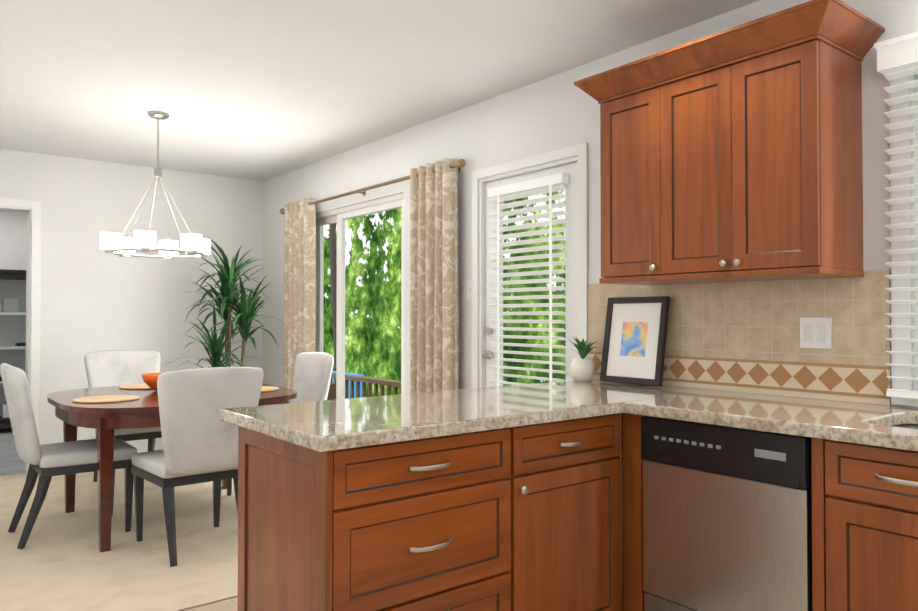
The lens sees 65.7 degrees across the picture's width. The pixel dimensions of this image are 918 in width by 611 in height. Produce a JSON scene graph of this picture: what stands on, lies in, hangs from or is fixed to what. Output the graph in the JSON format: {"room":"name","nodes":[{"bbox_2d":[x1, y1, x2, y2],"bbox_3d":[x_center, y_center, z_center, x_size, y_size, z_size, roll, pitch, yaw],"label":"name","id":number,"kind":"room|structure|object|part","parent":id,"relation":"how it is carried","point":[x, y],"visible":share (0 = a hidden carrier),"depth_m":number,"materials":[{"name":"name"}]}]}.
{"room":"kitchen","nodes":[
{"label":"kitchen","id":0,"kind":"room"},
{"bbox_2d":[0,428,25,475],"bbox_3d":[-4.626,1.375,6.472,4.950,0.104,2.925,1,-1,-39],"label":"floor","id":1,"kind":"structure","parent":0,"point":[11,462],"depth_m":6.21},
{"bbox_2d":[0,269,25,424],"bbox_3d":[-4.785,0.485,7.593,0.860,1.711,0.465,1,-1,-39],"label":"etagere","id":2,"kind":"object","parent":1,"relation":"on","point":[12,317],"visible":0.27,"depth_m":7.75,"materials":[{"name":"black wood"}]},
{"bbox_2d":[0,210,26,269],"bbox_3d":[-5.428,0.088,7.499,4.950,2.510,0.150,1,-1,-39],"label":"wall","id":3,"kind":"structure","parent":0,"point":[13,240],"depth_m":7.82,"materials":[{"name":"paint"}]},
{"bbox_2d":[0,424,11,428],"bbox_3d":[-5.393,1.297,7.404,4.670,0.081,0.014,1,-1,-39],"label":"baseboard","id":4,"kind":"structure","parent":3,"relation":"attached to","point":[4,426],"depth_m":7.75,"materials":[{"name":"white"}]},
{"bbox_2d":[0,149,262,450],"bbox_3d":[-3.105,0.062,5.834,3.070,2.510,0.150,1,-1,-39],"label":"wall","id":5,"kind":"structure","parent":0,"point":[95,297],"depth_m":5.97,"materials":[{"name":"paint"}]},
{"bbox_2d":[0,197,40,472],"bbox_3d":[-3.762,0.241,5.308,1.080,2.135,0.180,1,-1,-39],"label":"door frame","id":6,"kind":"structure","parent":5,"relation":"attached to","point":[33,290],"depth_m":5.55,"materials":[{"name":"white wood"}]},
{"bbox_2d":[137,449,162,452],"bbox_3d":[-2.571,1.279,6.135,1.835,0.085,0.014,1,-1,-39],"label":"baseboard","id":7,"kind":"structure","parent":5,"relation":"attached to","point":[154,449],"depth_m":6.06,"materials":[{"name":"white"}]},
{"bbox_2d":[0,473,621,610],"bbox_3d":[-1.138,1.310,2.092,4.950,0.100,8.275,1,-1,-39],"label":"floor","id":8,"kind":"structure","parent":0,"point":[230,604],"depth_m":3.03,"materials":[{"name":"brown wood"}]},
{"bbox_2d":[0,468,237,610],"bbox_3d":[-1.796,1.293,4.492,2.410,0.008,3.190,1,-1,-39],"label":"area rug","id":9,"kind":"object","parent":8,"relation":"on","point":[60,561],"depth_m":3.64,"materials":[{"name":"beige carpet"}]},
{"bbox_2d":[0,363,136,548],"bbox_3d":[-2.226,0.801,4.036,0.639,0.972,0.539,1,-1,-39],"label":"chair","id":10,"kind":"object","parent":9,"relation":"on","point":[46,462],"visible":0.85,"depth_m":3.82,"materials":[{"name":"fabric"}]},
{"bbox_3d":[-2.205,1.081,4.048,0.577,0.414,0.490,1,-1,-39],"label":"frame","id":11,"kind":"part","parent":10,"relation":"part of","materials":[{"name":"grey wood"}]},
{"bbox_3d":[-2.163,0.836,4.085,0.480,0.082,0.498,1,-1,-39],"label":"seat","id":12,"kind":"part","parent":10,"relation":"part of","materials":[{"name":"fabric"}]},
{"bbox_2d":[84,350,161,481],"bbox_3d":[-2.387,0.819,5.186,0.539,0.972,0.639,1,-1,-39],"label":"chair","id":13,"kind":"object","parent":9,"relation":"on","point":[107,368],"visible":0.27,"depth_m":5.34,"materials":[{"name":"fabric"}]},
{"bbox_2d":[47,383,296,551],"bbox_3d":[-1.752,0.912,4.386,1.330,0.750,1.330,1,-1,-39],"label":"dining table","id":14,"kind":"object","parent":9,"relation":"on","point":[106,419],"visible":0.6,"depth_m":3.72,"materials":[{"name":"brown wood"}]},
{"bbox_2d":[72,395,139,402],"bbox_3d":[-1.987,0.526,4.008,0.339,0.006,0.339,1,-1,-45],"label":"placemat","id":15,"kind":"object","parent":14,"relation":"on","point":[104,398],"depth_m":4.00,"materials":[{"name":"beige fabric"}]},
{"bbox_2d":[119,384,151,388],"bbox_3d":[-2.076,0.537,4.733,0.339,0.006,0.339,1,-1,-45],"label":"placemat","id":16,"kind":"object","parent":14,"relation":"on","point":[133,386],"depth_m":4.68,"materials":[{"name":"beige fabric"}]},
{"bbox_2d":[141,373,161,389],"bbox_3d":[-1.880,0.486,4.521,0.260,0.100,0.260,1,-1,-39],"label":"bowl","id":17,"kind":"object","parent":14,"relation":"on","point":[150,380],"visible":0.35,"depth_m":4.42,"materials":[{"name":"orange ceramic"}]},
{"bbox_2d":[261,386,278,391],"bbox_3d":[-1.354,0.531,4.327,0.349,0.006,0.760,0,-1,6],"label":"placemat","id":18,"kind":"object","parent":14,"relation":"on","point":[264,388],"depth_m":4.55,"materials":[{"name":"beige fabric"}]},
{"bbox_2d":[131,367,263,566],"bbox_3d":[-1.400,0.798,3.786,0.539,0.972,0.639,1,-1,-39],"label":"chair","id":19,"kind":"object","parent":9,"relation":"on","point":[200,440],"visible":0.92,"depth_m":3.56,"materials":[{"name":"fabric"}]},
{"bbox_3d":[-1.450,0.833,3.848,0.498,0.082,0.480,1,-1,-39],"label":"seat","id":20,"kind":"part","parent":19,"relation":"part of","materials":[{"name":"fabric"}]},
{"bbox_3d":[-1.417,1.077,3.802,0.490,0.414,0.577,1,-1,-39],"label":"frame","id":21,"kind":"part","parent":19,"relation":"part of","materials":[{"name":"grey wood"}]},
{"bbox_2d":[162,238,277,369],"bbox_3d":[-2.021,0.354,5.923,0.934,1.912,0.950,1,-1,-39],"label":"floor plant","id":22,"kind":"object","parent":9,"relation":"on","point":[245,310],"visible":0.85,"depth_m":5.94,"materials":[{"name":"green plant"}]},
{"bbox_2d":[226,352,333,495],"bbox_3d":[-1.222,0.814,4.861,0.639,0.972,0.539,1,-1,-39],"label":"chair","id":23,"kind":"object","parent":9,"relation":"on","point":[312,374],"visible":0.29,"depth_m":5.01,"materials":[{"name":"fabric"}]},
{"bbox_2d":[238,428,519,610],"bbox_3d":[-0.280,0.826,2.322,0.669,0.874,0.615,1,-1,-39],"label":"base cabinet","id":24,"kind":"object","parent":8,"relation":"on","point":[316,533],"depth_m":2.07,"materials":[{"name":"brown wood"}]},
{"bbox_2d":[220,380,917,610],"bbox_3d":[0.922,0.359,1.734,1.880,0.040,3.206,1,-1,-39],"label":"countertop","id":25,"kind":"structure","parent":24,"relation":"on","point":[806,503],"depth_m":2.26,"materials":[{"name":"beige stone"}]},
{"bbox_2d":[570,337,597,381],"bbox_3d":[0.619,0.258,3.440,0.157,0.212,0.176,1,-1,-39],"label":"potted plant","id":26,"kind":"object","parent":25,"relation":"on","point":[582,368],"visible":0.98,"depth_m":3.40,"materials":[{"name":"green plant"}]},
{"bbox_2d":[600,296,669,386],"bbox_3d":[0.804,0.159,3.269,0.084,0.398,0.335,1,-1,-39],"label":"framed picture","id":27,"kind":"object","parent":25,"relation":"on","point":[634,342],"visible":1,"depth_m":3.26,"materials":[{"name":"black wood"}]},
{"bbox_2d":[896,420,917,427],"bbox_3d":[1.558,0.494,1.921,0.426,0.248,0.787,1,-1,-39],"label":"sink","id":28,"kind":"object","parent":25,"relation":"in","point":[903,423],"depth_m":2.31,"materials":[{"name":"silver metal"}]},
{"bbox_2d":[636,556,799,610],"bbox_3d":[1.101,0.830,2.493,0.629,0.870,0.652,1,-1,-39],"label":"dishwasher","id":29,"kind":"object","parent":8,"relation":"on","point":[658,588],"depth_m":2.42,"materials":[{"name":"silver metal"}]},
{"bbox_2d":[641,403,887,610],"bbox_3d":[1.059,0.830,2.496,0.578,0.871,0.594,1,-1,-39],"label":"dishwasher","id":30,"kind":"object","parent":8,"relation":"on","point":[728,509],"depth_m":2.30,"materials":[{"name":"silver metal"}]},
{"bbox_2d":[0,0,758,180],"bbox_3d":[-2.049,-1.292,3.276,4.950,0.120,11.200,1,-1,-39],"label":"ceiling","id":31,"kind":"structure","parent":0,"point":[260,90],"depth_m":3.63,"materials":[{"name":"paint"}]},
{"bbox_2d":[100,111,209,258],"bbox_3d":[-1.900,-0.764,4.486,0.660,0.899,0.588,1,-1,-39],"label":"chandelier","id":32,"kind":"object","parent":31,"relation":"hanging from","point":[195,246],"visible":1,"depth_m":4.36,"materials":[{"name":"silver metal"}]},
{"bbox_2d":[263,0,917,572],"bbox_3d":[0.647,0.029,3.715,0.160,2.510,8.160,1,-1,-39],"label":"wall","id":33,"kind":"structure","parent":0,"point":[551,114],"depth_m":4.10,"materials":[{"name":"paint"}]},
{"bbox_2d":[316,190,403,398],"bbox_3d":[-0.797,0.262,5.502,0.130,2.101,1.522,1,-1,-39],"label":"sliding glass door","id":34,"kind":"structure","parent":33,"relation":"in","point":[339,215],"depth_m":5.65,"materials":[{"name":"white"}]},
{"bbox_2d":[279,158,465,401],"bbox_3d":[-0.750,0.205,5.227,0.138,2.175,2.556,1,-1,-39],"label":"curtain","id":35,"kind":"object","parent":33,"relation":"attached to","point":[434,328],"visible":0.73,"depth_m":4.53,"materials":[{"name":"beige fabric"}]},
{"bbox_3d":[-0.740,-0.837,5.251,0.113,0.056,2.556,1,-1,-39],"label":"curtain rod rail","id":36,"kind":"part","parent":35,"relation":"part of","materials":[{"name":"brown metal"}]},
{"bbox_2d":[467,280,471,298],"bbox_3d":[0.069,-0.097,4.305,0.010,0.116,0.072,1,-1,-39],"label":"light switch","id":37,"kind":"object","parent":33,"relation":"attached to","point":[469,289],"visible":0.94,"depth_m":4.31,"materials":[{"name":"white plastic"}]},
{"bbox_2d":[472,143,587,387],"bbox_3d":[0.414,0.236,3.967,0.206,2.105,0.910,1,-1,-39],"label":"door","id":38,"kind":"structure","parent":33,"relation":"in","point":[576,242],"depth_m":3.98,"materials":[{"name":"white painted wood"},{"name":"glass"},{"name":"brushed nickel"}]},
{"bbox_2d":[488,173,568,385],"bbox_3d":[0.372,0.150,3.935,0.047,1.675,0.596,1,-1,-39],"label":"door blinds","id":39,"kind":"object","parent":38,"relation":"attached to","point":[527,188],"visible":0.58,"depth_m":3.92,"materials":[{"name":"white plastic"}]},
{"bbox_2d":[596,60,703,283],"bbox_3d":[0.843,-0.539,3.066,0.348,0.843,0.309,1,-1,-39],"label":"upper cabinet","id":40,"kind":"object","parent":33,"relation":"attached to","point":[627,100],"depth_m":2.96,"materials":[{"name":"brown wood"}]},
{"bbox_2d":[656,8,867,279],"bbox_3d":[1.131,-0.544,2.704,0.348,0.843,0.617,1,-1,-39],"label":"upper cabinet","id":41,"kind":"object","parent":33,"relation":"attached to","point":[759,174],"depth_m":2.52,"materials":[{"name":"brown wood"}]},
{"bbox_2d":[800,318,831,348],"bbox_3d":[1.346,0.104,2.685,0.010,0.116,0.116,1,-1,-39],"label":"light switch","id":42,"kind":"object","parent":33,"relation":"attached to","point":[815,332],"visible":1,"depth_m":2.68,"materials":[{"name":"white plastic"}]},
{"bbox_2d":[889,74,917,406],"bbox_3d":[2.089,-0.269,1.893,0.179,1.209,1.655,1,-1,-39],"label":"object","id":43,"kind":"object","parent":33,"relation":"in","point":[904,346],"depth_m":2.46,"materials":[{"name":"white plastic"}]},
{"bbox_2d":[874,31,917,398],"bbox_3d":[1.985,-0.307,1.826,0.079,1.220,1.662,1,-1,-39],"label":"window blinds","id":44,"kind":"object","parent":43,"relation":"attached to","point":[897,57],"visible":0.96,"depth_m":2.43,"materials":[{"name":"white plastic"}]},
{"label":"outside","id":45,"kind":"structure","parent":0,"visible":0},
{"bbox_3d":[-0.433,2.626,9.616,5.550,0.100,36.000,1,-1,-39],"label":"ground","id":46,"kind":"structure","parent":45,"visible":0},
{"bbox_2d":[329,223,336,370],"bbox_3d":[-2.455,-2.435,15.461,0.782,10.209,0.232,0,-1,21],"label":"trunk","id":47,"kind":"object","parent":46,"relation":"on","point":[332,248],"visible":0.04,"depth_m":15.40,"materials":[{"name":"brown"}]},
{"bbox_2d":[327,371,400,399],"bbox_3d":[-1.994,1.336,10.311,3.950,2.500,16.000,1,-1,-39],"label":"deck","id":48,"kind":"object","parent":46,"relation":"on","point":[355,385],"visible":0.06,"depth_m":8.49,"materials":[{"name":"brown wood"}]},
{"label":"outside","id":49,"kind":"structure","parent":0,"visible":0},
{"bbox_2d":[323,190,565,396],"bbox_3d":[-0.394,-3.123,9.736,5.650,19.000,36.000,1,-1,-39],"label":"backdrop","id":50,"kind":"structure","parent":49,"point":[372,295],"depth_m":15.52,"materials":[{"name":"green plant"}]}
]}

